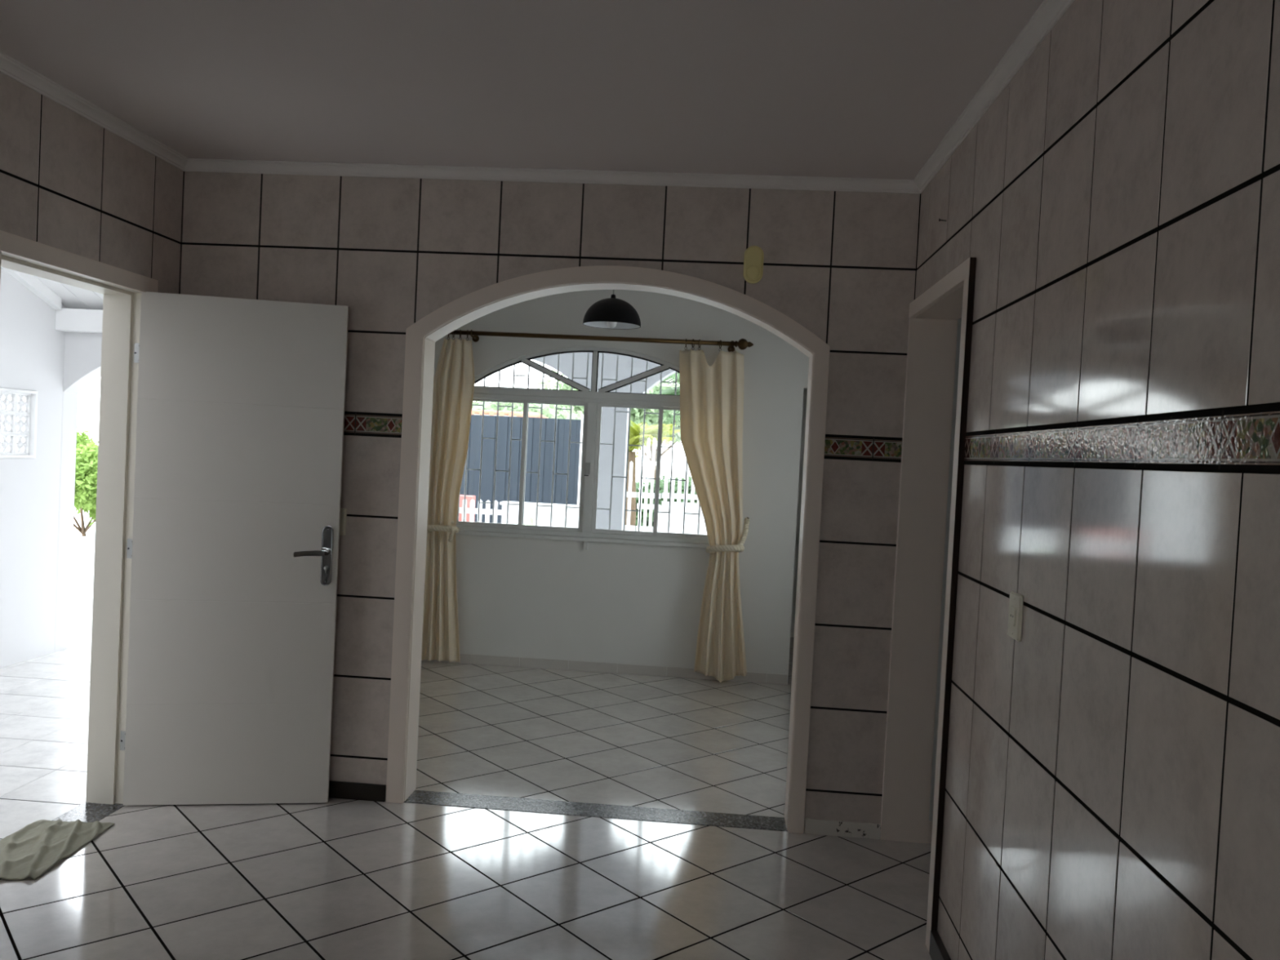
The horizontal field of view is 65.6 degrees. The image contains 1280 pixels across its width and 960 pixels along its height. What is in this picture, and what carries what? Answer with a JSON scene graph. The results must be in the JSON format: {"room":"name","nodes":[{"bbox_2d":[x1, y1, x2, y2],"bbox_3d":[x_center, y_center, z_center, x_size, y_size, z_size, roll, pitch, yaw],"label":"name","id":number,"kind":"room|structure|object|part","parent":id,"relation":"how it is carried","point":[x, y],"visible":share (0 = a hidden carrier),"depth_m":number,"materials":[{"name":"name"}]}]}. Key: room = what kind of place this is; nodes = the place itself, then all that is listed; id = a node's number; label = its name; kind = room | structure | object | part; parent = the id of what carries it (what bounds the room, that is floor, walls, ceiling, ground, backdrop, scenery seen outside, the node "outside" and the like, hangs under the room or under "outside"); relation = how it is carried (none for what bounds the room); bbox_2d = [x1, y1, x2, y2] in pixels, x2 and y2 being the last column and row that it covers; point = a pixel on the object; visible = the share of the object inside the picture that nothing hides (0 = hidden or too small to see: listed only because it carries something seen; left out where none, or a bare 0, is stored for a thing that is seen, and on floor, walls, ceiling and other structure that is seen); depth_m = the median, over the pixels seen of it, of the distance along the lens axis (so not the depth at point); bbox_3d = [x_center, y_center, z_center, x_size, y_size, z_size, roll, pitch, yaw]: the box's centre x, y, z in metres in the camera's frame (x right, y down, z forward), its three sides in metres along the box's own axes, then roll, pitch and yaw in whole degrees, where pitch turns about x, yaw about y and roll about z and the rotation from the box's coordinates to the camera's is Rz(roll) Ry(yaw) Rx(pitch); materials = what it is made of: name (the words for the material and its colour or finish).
{"room":"empty kitchen","nodes":[
{"label":"empty kitchen","id":0,"kind":"room"},
{"bbox_2d":[0,267,66,667],"bbox_3d":[-4.049,-1.243,2.696,0.150,5.085,7.650,3,2,4],"label":"wall","id":1,"kind":"structure","parent":0,"point":[32,350],"depth_m":6.18,"materials":[{"name":"paint"}]},
{"bbox_2d":[0,387,38,457],"bbox_3d":[-3.860,-0.338,5.794,0.142,0.416,0.813,3,2,4],"label":"screen","id":2,"kind":"object","parent":1,"relation":"attached to","point":[18,407],"visible":1,"depth_m":6.08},
{"bbox_2d":[0,266,62,310],"bbox_3d":[-3.900,-2.382,2.588,0.044,2.779,7.410,3,2,4],"label":"trim","id":3,"kind":"structure","parent":1,"relation":"attached to","point":[30,282],"depth_m":6.11,"materials":[{"name":"white paint"}]},
{"bbox_2d":[0,596,93,839],"bbox_3d":[-3.653,1.247,3.854,2.933,0.088,10.002,3,2,4],"label":"floor","id":4,"kind":"structure","parent":0,"point":[44,700],"depth_m":4.81,"materials":[{"name":"tile"}]},
{"bbox_2d":[54,331,102,651],"bbox_3d":[-2.922,0.093,6.477,1.999,2.325,0.150,3,2,4],"label":"wall","id":5,"kind":"structure","parent":4,"relation":"on","point":[82,350],"depth_m":6.51,"materials":[{"name":"paint"}]},
{"bbox_2d":[55,307,102,333],"bbox_3d":[-2.807,-0.981,6.317,1.840,0.140,0.099,3,2,4],"label":"beam","id":6,"kind":"structure","parent":5,"relation":"attached to","point":[68,320],"depth_m":6.32,"materials":[{"name":"white paint"}]},
{"bbox_2d":[35,275,103,310],"bbox_3d":[-3.135,-2.389,2.628,2.163,2.922,7.900,3,2,4],"label":"porch roof","id":7,"kind":"structure","parent":0,"point":[73,297],"depth_m":6.27,"materials":[{"name":"white paint"}]},
{"bbox_2d":[0,93,183,293],"bbox_3d":[-2.092,0.004,2.895,0.149,2.577,7.970,3,2,4],"label":"wall","id":8,"kind":"structure","parent":0,"point":[1,171],"depth_m":3.54,"materials":[{"name":"tile"}]},
{"bbox_2d":[0,71,183,293],"bbox_3d":[-2.115,0.040,1.532,0.002,2.579,5.149,3,2,4],"label":"wall tiles","id":9,"kind":"structure","parent":8,"relation":"attached to","point":[71,153],"depth_m":3.44,"materials":[{"name":"beige tile"}]},
{"bbox_2d":[0,51,188,171],"bbox_3d":[-2.035,-1.224,1.473,0.038,0.043,5.200,3,2,4],"label":"crown molding","id":10,"kind":"structure","parent":8,"relation":"attached to","point":[10,67],"depth_m":3.40,"materials":[{"name":"white paint"}]},
{"bbox_2d":[0,230,348,805],"bbox_3d":[-1.694,0.267,3.515,0.902,2.058,1.053,3,2,4],"label":"door","id":11,"kind":"structure","parent":8,"relation":"in","point":[221,420],"depth_m":3.89,"materials":[{"name":"white wood"}]},
{"bbox_3d":[-2.014,0.295,3.041,0.014,1.996,0.060,3,2,4],"label":"casing","id":12,"kind":"part","parent":11,"relation":"part of","materials":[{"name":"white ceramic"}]},
{"bbox_3d":[-1.932,-0.742,3.442,0.014,0.062,0.920,3,2,4],"label":"header casing","id":13,"kind":"part","parent":11,"relation":"part of","materials":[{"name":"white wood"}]},
{"bbox_3d":[-1.296,0.289,3.923,0.130,0.030,0.055,3,2,-10],"label":"lever handle","id":14,"kind":"part","parent":11,"relation":"part of","materials":[{"name":"silver metal"}]},
{"bbox_3d":[-1.250,0.302,3.963,0.043,0.241,0.009,3,2,-10],"label":"lock plate","id":15,"kind":"part","parent":11,"relation":"part of","materials":[{"name":"silver metal"}]},
{"bbox_2d":[0,636,932,959],"bbox_3d":[0.466,1.443,3.561,5.001,0.080,9.601,3,2,4],"label":"floor","id":16,"kind":"structure","parent":0,"point":[336,878],"depth_m":3.53,"materials":[{"name":"tile"}]},
{"bbox_2d":[0,801,124,879],"bbox_3d":[-2.125,1.306,3.494,0.163,0.061,0.900,3,2,4],"label":"threshold","id":17,"kind":"object","parent":16,"relation":"on","point":[91,812],"visible":0.26,"depth_m":3.79,"materials":[{"name":"grey stone"}]},
{"bbox_2d":[0,819,114,879],"bbox_3d":[-2.116,1.265,3.425,0.337,0.029,0.527,3,2,1],"label":"cloth","id":18,"kind":"object","parent":17,"relation":"on","point":[30,851],"visible":1,"depth_m":3.46,"materials":[{"name":"beige fabric"}]},
{"bbox_2d":[404,790,787,831],"bbox_3d":[-0.186,1.386,4.082,1.620,0.062,0.148,3,2,4],"label":"threshold","id":19,"kind":"object","parent":16,"relation":"on","point":[442,798],"visible":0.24,"depth_m":4.08,"materials":[{"name":"grey stone"}]},
{"bbox_2d":[0,0,1044,179],"bbox_3d":[0.535,-1.208,2.601,5.300,0.120,8.120,3,2,4],"label":"ceiling","id":20,"kind":"structure","parent":0,"point":[820,88],"depth_m":2.95,"materials":[{"name":"paint"}]},
{"bbox_2d":[582,289,640,328],"bbox_3d":[-0.140,-1.033,5.302,0.310,0.441,0.310,3,2,4],"label":"pendant lamp","id":21,"kind":"object","parent":20,"relation":"hanging from","point":[612,313],"visible":0.93,"depth_m":5.21,"materials":[{"name":"black metal"}]},
{"bbox_3d":[-0.147,-0.885,5.306,0.056,0.145,0.056,3,2,4],"label":"bulb","id":22,"kind":"part","parent":21,"relation":"part of","materials":[{"name":"white glass"}]},
{"bbox_2d":[179,171,920,796],"bbox_3d":[0.566,0.106,3.999,5.000,2.577,0.149,3,2,4],"label":"wall","id":23,"kind":"structure","parent":0,"point":[259,246],"depth_m":3.96,"materials":[{"name":"tile"}]},
{"bbox_2d":[328,780,386,801],"bbox_3d":[-1.515,1.257,4.094,0.953,0.068,0.012,3,2,4],"label":"baseboard","id":24,"kind":"structure","parent":23,"relation":"attached to","point":[337,789],"depth_m":4.06,"materials":[{"name":"black tile"}]},
{"bbox_2d":[180,171,919,832],"bbox_3d":[-0.450,0.056,3.996,2.964,2.579,0.002,3,2,4],"label":"wall tiles","id":25,"kind":"structure","parent":23,"relation":"attached to","point":[869,308],"depth_m":3.96,"materials":[{"name":"beige tile"}]},
{"bbox_2d":[339,507,346,535],"bbox_3d":[-1.234,0.169,4.048,0.072,0.110,0.013,3,2,4],"label":"light switch","id":26,"kind":"object","parent":25,"relation":"attached to","point":[343,511],"visible":0.25,"depth_m":4.04,"materials":[{"name":"beige plastic"}]},
{"bbox_2d":[742,245,764,284],"bbox_3d":[0.445,-0.845,3.897,0.076,0.146,0.024,3,2,4],"label":"door chime","id":27,"kind":"object","parent":25,"relation":"attached to","point":[753,255],"visible":1,"depth_m":3.89,"materials":[{"name":"plastic"}]},
{"bbox_2d":[184,158,919,193],"bbox_3d":[-0.389,-1.209,3.942,2.970,0.043,0.038,3,2,4],"label":"crown molding","id":28,"kind":"structure","parent":23,"relation":"attached to","point":[202,165],"depth_m":3.94,"materials":[{"name":"white paint"}]},
{"bbox_2d":[386,265,830,834],"bbox_3d":[-0.134,0.253,4.052,1.692,2.211,0.180,3,2,4],"label":"door frame","id":29,"kind":"structure","parent":23,"relation":"attached to","point":[421,337],"depth_m":4.00,"materials":[{"name":"white paint"}]},
{"bbox_3d":[-0.128,0.251,4.135,1.692,2.211,0.014,3,2,4],"label":"casing","id":30,"kind":"part","parent":29,"relation":"part of","materials":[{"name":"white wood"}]},
{"bbox_2d":[343,412,902,461],"bbox_3d":[-0.438,-0.192,3.990,2.964,0.088,0.004,3,2,4],"label":"tile border","id":31,"kind":"object","parent":23,"relation":"attached to","point":[359,424],"depth_m":3.90,"materials":[{"name":"tile"}]},
{"bbox_2d":[804,817,880,839],"bbox_3d":[0.808,1.380,3.930,0.313,0.060,0.012,3,2,4],"label":"baseboard","id":32,"kind":"structure","parent":23,"relation":"attached to","point":[811,826],"depth_m":3.92,"materials":[{"name":"white paint"}]},
{"bbox_2d":[532,352,675,530],"bbox_3d":[-0.241,-0.162,8.689,5.200,2.780,0.200,3,2,4],"label":"wall","id":33,"kind":"structure","parent":0,"point":[610,360],"depth_m":8.59,"materials":[{"name":"white paint"}]},
{"bbox_2d":[433,289,808,684],"bbox_3d":[0.431,0.028,6.634,4.350,2.577,0.150,3,2,4],"label":"wall","id":34,"kind":"structure","parent":0,"point":[617,603],"depth_m":6.60,"materials":[{"name":"white paint"}]},
{"bbox_2d":[455,346,709,550],"bbox_3d":[-0.329,-0.211,6.647,1.900,1.350,0.122,3,2,4],"label":"window","id":35,"kind":"structure","parent":34,"relation":"in","point":[593,402],"depth_m":6.64,"materials":[{"name":"white metal"}]},
{"bbox_2d":[462,401,521,523],"bbox_3d":[-1.005,-0.120,6.830,0.381,0.828,0.042,3,2,4],"label":"window grille","id":36,"kind":"object","parent":35,"relation":"in","point":[482,405],"depth_m":6.84,"materials":[{"name":"grey metal"}]},
{"bbox_3d":[-1.006,-0.116,6.733,0.472,0.865,0.022,3,2,4],"label":"sash","id":37,"kind":"part","parent":35,"relation":"part of","materials":[{"name":"clear glass"}]},
{"bbox_2d":[512,364,529,388],"bbox_3d":[-0.809,-0.705,6.802,0.111,0.152,0.042,3,2,4],"label":"window grille","id":38,"kind":"object","parent":35,"relation":"in","point":[514,375],"depth_m":6.82,"materials":[{"name":"white metal"}]},
{"bbox_3d":[-0.585,-0.093,6.678,0.435,0.865,0.022,3,2,4],"label":"sash","id":39,"kind":"part","parent":35,"relation":"part of","materials":[{"name":"clear glass"}]},
{"bbox_2d":[525,404,582,527],"bbox_3d":[-0.589,-0.098,6.800,0.372,0.827,0.042,3,2,4],"label":"window grille","id":40,"kind":"object","parent":35,"relation":"in","point":[570,442],"depth_m":6.81,"materials":[{"name":"grey metal"}]},
{"bbox_2d":[571,352,589,387],"bbox_3d":[-0.405,-0.749,6.772,0.111,0.233,0.042,3,2,4],"label":"window grille","id":41,"kind":"object","parent":35,"relation":"in","point":[572,377],"depth_m":6.78,"materials":[{"name":"white metal"}]},
{"bbox_3d":[-0.362,0.396,6.622,1.900,0.026,0.030,3,2,4],"label":"sill","id":42,"kind":"part","parent":35,"relation":"part of","materials":[{"name":"white metal"}]},
{"bbox_2d":[600,352,618,387],"bbox_3d":[-0.204,-0.743,6.757,0.111,0.233,0.042,3,2,4],"label":"window grille","id":43,"kind":"object","parent":35,"relation":"in","point":[602,379],"depth_m":6.77,"materials":[{"name":"white metal"}]},
{"bbox_3d":[-0.084,-0.068,6.642,0.439,0.865,0.022,3,2,4],"label":"sash","id":44,"kind":"part","parent":35,"relation":"part of","materials":[{"name":"white metal"}]},
{"bbox_2d":[596,407,658,531],"bbox_3d":[-0.085,-0.072,6.764,0.385,0.828,0.042,3,2,4],"label":"window grille","id":45,"kind":"object","parent":35,"relation":"in","point":[615,411],"depth_m":6.78,"materials":[{"name":"grey metal"}]},
{"bbox_3d":[0.341,-0.046,6.637,0.471,0.865,0.022,3,2,4],"label":"sash","id":46,"kind":"part","parent":35,"relation":"part of","materials":[{"name":"white metal"}]},
{"bbox_2d":[448,329,753,351],"bbox_3d":[-0.332,-0.922,6.513,2.144,0.082,0.155,3,2,4],"label":"curtain rod","id":47,"kind":"object","parent":34,"relation":"attached to","point":[742,344],"visible":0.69,"depth_m":6.46,"materials":[{"name":"gold metal"}]},
{"bbox_2d":[421,337,475,662],"bbox_3d":[-1.281,0.141,6.579,0.295,2.150,0.073,3,2,0],"label":"curtain","id":48,"kind":"object","parent":47,"relation":"hanging from","point":[454,380],"visible":0.94,"depth_m":6.58,"materials":[{"name":"beige fabric"}]},
{"bbox_2d":[426,520,459,542],"bbox_3d":[-1.324,0.332,6.583,0.252,0.143,0.154,3,2,4],"label":"tieback","id":49,"kind":"object","parent":48,"relation":"attached to","point":[452,529],"visible":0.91,"depth_m":6.52,"materials":[{"name":"beige fabric"}]},
{"bbox_2d":[679,348,746,682],"bbox_3d":[0.474,0.234,6.456,0.545,2.150,0.083,3,2,4],"label":"curtain","id":50,"kind":"object","parent":47,"relation":"hanging from","point":[712,397],"visible":0.98,"depth_m":6.45,"materials":[{"name":"beige fabric"}]},
{"bbox_2d":[705,516,750,553],"bbox_3d":[0.577,0.363,6.450,0.290,0.249,0.160,3,2,-8],"label":"tieback","id":51,"kind":"object","parent":50,"relation":"attached to","point":[740,547],"visible":0.99,"depth_m":6.41,"materials":[{"name":"beige fabric"}]},
{"bbox_3d":[0.670,0.351,6.452,0.050,0.216,0.156,4,2,32],"label":"cord","id":52,"kind":"part","parent":51,"relation":"part of","materials":[{"name":"beige fabric"}]},
{"bbox_2d":[422,653,787,684],"bbox_3d":[-0.411,1.244,6.643,2.775,0.066,0.010,3,2,4],"label":"baseboard","id":53,"kind":"structure","parent":34,"relation":"attached to","point":[548,664],"depth_m":6.62,"materials":[{"name":"tile"}]},
{"bbox_2d":[659,371,677,395],"bbox_3d":[0.194,-0.656,6.731,0.111,0.154,0.042,3,2,4],"label":"window grille","id":54,"kind":"object","parent":34,"relation":"in","point":[661,381],"depth_m":6.74,"materials":[{"name":"white metal"}]},
{"bbox_2d":[657,410,700,533],"bbox_3d":[0.280,-0.054,6.738,0.282,0.819,0.042,3,2,4],"label":"window grille","id":55,"kind":"object","parent":34,"relation":"in","point":[674,414],"depth_m":6.75,"materials":[{"name":"metal"}]},
{"bbox_2d":[790,389,807,637],"bbox_3d":[1.617,0.181,8.312,1.110,2.300,0.100,3,2,4],"label":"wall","id":56,"kind":"structure","parent":0,"point":[805,391],"depth_m":8.29,"materials":[{"name":"white paint"}]},
{"bbox_2d":[928,317,961,821],"bbox_3d":[2.115,0.188,3.813,1.880,2.577,0.001,3,2,4],"label":"wall","id":57,"kind":"structure","parent":0,"point":[959,321],"depth_m":3.88,"materials":[{"name":"white paint"}]},
{"bbox_2d":[927,821,932,843],"bbox_3d":[2.055,1.432,3.841,1.855,0.085,0.012,3,2,4],"label":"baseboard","id":58,"kind":"structure","parent":57,"relation":"attached to","point":[930,826],"depth_m":3.90,"materials":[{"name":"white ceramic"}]},
{"bbox_2d":[916,0,1279,959],"bbox_3d":[0.917,0.196,1.293,0.149,2.577,5.200,3,2,4],"label":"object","id":59,"kind":"structure","parent":0,"point":[1259,713],"depth_m":1.76,"materials":[{"name":"tile"}]},
{"bbox_2d":[880,257,976,951],"bbox_3d":[1.057,0.380,3.439,0.185,2.108,0.907,3,2,4],"label":"door frame","id":60,"kind":"structure","parent":59,"relation":"in","point":[934,316],"depth_m":3.87,"materials":[{"name":"white wood"}]},
{"bbox_3d":[1.025,-0.647,3.418,0.020,0.058,0.904,3,2,4],"label":"header casing","id":61,"kind":"part","parent":60,"relation":"part of","materials":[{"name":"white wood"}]},
{"bbox_3d":[0.944,0.387,3.021,0.020,2.107,0.056,3,2,4],"label":"casing","id":62,"kind":"part","parent":60,"relation":"part of","materials":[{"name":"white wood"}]},
{"bbox_2d":[928,930,951,959],"bbox_3d":[0.736,1.453,0.883,0.022,0.072,4.278,3,2,4],"label":"baseboard","id":63,"kind":"structure","parent":59,"relation":"attached to","point":[937,951],"depth_m":2.94,"materials":[{"name":"black tile"}]},
{"bbox_2d":[913,0,1074,193],"bbox_3d":[0.885,-1.073,1.266,0.038,0.043,5.200,3,2,4],"label":"crown molding","id":64,"kind":"structure","parent":59,"relation":"attached to","point":[1049,12],"depth_m":2.76,"materials":[{"name":"white paint"}]},
{"bbox_2d":[915,0,1279,959],"bbox_3d":[0.846,0.191,1.342,0.002,2.579,5.107,3,2,4],"label":"wall tiles","id":65,"kind":"structure","parent":59,"relation":"attached to","point":[1219,62],"depth_m":1.85,"materials":[{"name":"beige tile"}]},
{"bbox_2d":[1007,591,1023,641],"bbox_3d":[0.907,0.330,2.407,0.012,0.110,0.084,3,2,4],"label":"power outlet","id":66,"kind":"object","parent":65,"relation":"attached to","point":[1014,628],"visible":1,"depth_m":2.39,"materials":[{"name":"beige plastic"}]},
{"bbox_2d":[1008,597,1016,634],"bbox_3d":[0.903,0.329,2.407,0.005,0.090,0.044,3,2,4],"label":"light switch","id":67,"kind":"object","parent":66,"relation":"attached to","point":[1012,601],"depth_m":2.41,"materials":[{"name":"beige plastic"}]},
{"bbox_2d":[964,404,1279,471],"bbox_3d":[0.824,-0.045,0.852,0.004,0.088,4.318,3,2,4],"label":"tiles","id":68,"kind":"object","parent":59,"relation":"attached to","point":[1244,438],"depth_m":1.72,"materials":[{"name":"tile"}]},
{"label":"outside","id":69,"kind":"structure","parent":0,"visible":0},
{"bbox_2d":[71,477,670,601],"bbox_3d":[-0.275,0.897,28.072,60.000,0.120,72.000,3,2,4],"label":"ground","id":70,"kind":"structure","parent":69,"point":[77,593],"depth_m":14.66,"materials":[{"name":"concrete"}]},
{"bbox_2d":[71,536,94,588],"bbox_3d":[-5.975,0.832,9.954,2.000,0.560,0.150,3,2,4],"label":"planter","id":71,"kind":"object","parent":70,"relation":"on","point":[83,547],"depth_m":9.85,"materials":[{"name":"white paint"}]},
{"bbox_2d":[73,424,97,536],"bbox_3d":[-6.038,0.206,10.842,1.613,1.625,1.429,3,2,4],"label":"shrub","id":72,"kind":"object","parent":70,"relation":"on","point":[86,451],"visible":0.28,"depth_m":10.36,"materials":[{"name":"green plant"}]},
{"bbox_2d":[458,494,475,521],"bbox_3d":[-2.368,0.705,12.022,0.680,1.060,0.200,3,2,4],"label":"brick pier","id":73,"kind":"structure","parent":70,"relation":"on","point":[468,498],"depth_m":11.89,"materials":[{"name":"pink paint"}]},
{"bbox_2d":[471,408,547,417],"bbox_3d":[-4.709,-0.255,18.336,5.715,2.245,4.604,3,2,4],"label":"house","id":74,"kind":"structure","parent":70,"relation":"on","point":[486,412],"depth_m":16.06,"materials":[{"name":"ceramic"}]},
{"bbox_2d":[459,414,583,523],"bbox_3d":[-1.979,0.066,14.145,2.430,2.100,0.100,3,2,4],"label":"gate","id":75,"kind":"object","parent":70,"relation":"on","point":[562,426],"visible":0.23,"depth_m":14.10,"materials":[{"name":"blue metal"}]},
{"bbox_3d":[-0.821,0.125,14.063,0.105,2.100,0.100,3,2,4],"label":"post","id":76,"kind":"part","parent":75,"relation":"part of","materials":[{"name":"white paint"}]},
{"bbox_2d":[517,516,535,525],"bbox_3d":[-1.177,0.823,10.668,0.624,0.880,0.476,3,2,4],"label":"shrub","id":77,"kind":"object","parent":70,"relation":"on","point":[531,520],"visible":0.02,"depth_m":10.59,"materials":[{"name":"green plant"}]},
{"bbox_2d":[471,400,582,419],"bbox_3d":[-3.878,-0.820,25.779,5.444,3.096,3.931,3,2,8],"label":"tree","id":78,"kind":"object","parent":70,"relation":"on","point":[548,410],"visible":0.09,"depth_m":24.57,"materials":[{"name":"green plant"}]},
{"bbox_2d":[499,501,706,534],"bbox_3d":[0.158,0.836,11.502,3.600,1.075,0.260,3,2,4],"label":"wall","id":79,"kind":"structure","parent":70,"relation":"on","point":[530,508],"depth_m":11.47,"materials":[{"name":"white paint"}]},
{"bbox_2d":[458,499,502,523],"bbox_3d":[-2.219,0.531,11.673,1.250,0.640,0.057,3,2,4],"label":"picket fence","id":80,"kind":"object","parent":79,"relation":"on","point":[472,510],"visible":0.2,"depth_m":11.62,"materials":[{"name":"white paint"}]},
{"bbox_3d":[-2.209,0.351,11.680,1.250,0.060,0.032,3,2,4],"label":"rail","id":81,"kind":"part","parent":80,"relation":"part of","materials":[{"name":"white paint"}]},
{"bbox_2d":[624,461,636,530],"bbox_3d":[-0.170,0.204,11.517,0.260,0.904,0.057,3,2,4],"label":"picket fence","id":82,"kind":"object","parent":79,"relation":"on","point":[629,494],"visible":0.25,"depth_m":11.49,"materials":[{"name":"white paint"}]},
{"bbox_3d":[-0.186,0.555,11.539,0.260,0.060,0.032,3,2,4],"label":"rail","id":83,"kind":"part","parent":82,"relation":"part of","materials":[{"name":"white paint"}]},
{"bbox_3d":[-0.167,0.166,11.528,0.260,0.060,0.032,3,2,4],"label":"rail","id":84,"kind":"part","parent":82,"relation":"part of","materials":[{"name":"white paint"}]},
{"bbox_2d":[635,437,661,532],"bbox_3d":[0.111,0.087,11.494,0.270,1.166,0.057,3,2,4],"label":"gate","id":85,"kind":"object","parent":79,"relation":"attached to","point":[646,495],"visible":0.56,"depth_m":11.47,"materials":[{"name":"white paint"}]},
{"bbox_3d":[0.088,0.569,11.520,0.270,0.060,0.032,3,2,4],"label":"rail","id":86,"kind":"part","parent":85,"relation":"part of","materials":[{"name":"white paint"}]},
{"bbox_3d":[0.100,0.310,11.513,0.270,0.060,0.032,3,2,4],"label":"rail","id":87,"kind":"part","parent":85,"relation":"part of","materials":[{"name":"white paint"}]},
{"bbox_3d":[0.107,0.180,11.509,0.270,0.060,0.032,3,2,4],"label":"rail","id":88,"kind":"part","parent":85,"relation":"part of","materials":[{"name":"white paint"}]},
{"bbox_2d":[661,456,701,508],"bbox_3d":[0.753,0.068,11.447,0.985,0.670,0.057,3,2,4],"label":"picket fence","id":89,"kind":"object","parent":79,"relation":"on","point":[665,495],"visible":0.27,"depth_m":11.44,"materials":[{"name":"white paint"}]},
{"bbox_3d":[0.747,0.203,11.463,0.985,0.060,0.032,3,2,4],"label":"rail","id":90,"kind":"part","parent":89,"relation":"part of","materials":[{"name":"white paint"}]},
{"bbox_3d":[0.743,0.303,11.466,0.985,0.060,0.032,3,2,4],"label":"rail","id":91,"kind":"part","parent":89,"relation":"part of","materials":[{"name":"white paint"}]},
{"bbox_2d":[536,369,681,479],"bbox_3d":[0.230,-1.277,29.331,7.109,4.232,4.221,3,2,4],"label":"tree","id":92,"kind":"object","parent":70,"relation":"on","point":[637,415],"visible":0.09,"depth_m":28.48,"materials":[{"name":"green plant"}]},
{"bbox_3d":[0.273,-2.140,29.307,7.109,2.503,4.221,3,2,4],"label":"crown","id":93,"kind":"part","parent":92,"relation":"part of","materials":[{"name":"green plant"}]},
{"bbox_2d":[625,420,679,525],"bbox_3d":[-0.123,0.268,12.255,1.171,2.010,1.315,3,2,4],"label":"palm plant","id":94,"kind":"object","parent":70,"relation":"on","point":[636,433],"visible":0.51,"depth_m":12.11,"materials":[{"name":"green plant"}]},
{"bbox_2d":[651,372,679,424],"bbox_3d":[0.909,-0.112,12.481,2.165,2.855,2.306,3,2,4],"label":"palm tree","id":95,"kind":"object","parent":70,"relation":"on","point":[668,391],"visible":0.06,"depth_m":12.66,"materials":[{"name":"green plant"}]},
{"bbox_2d":[635,475,697,531],"bbox_3d":[0.536,0.557,14.824,2.092,1.359,1.328,3,2,4],"label":"shrub","id":96,"kind":"object","parent":70,"relation":"on","point":[661,482],"visible":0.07,"depth_m":14.55,"materials":[{"name":"green plant"}]}
]}

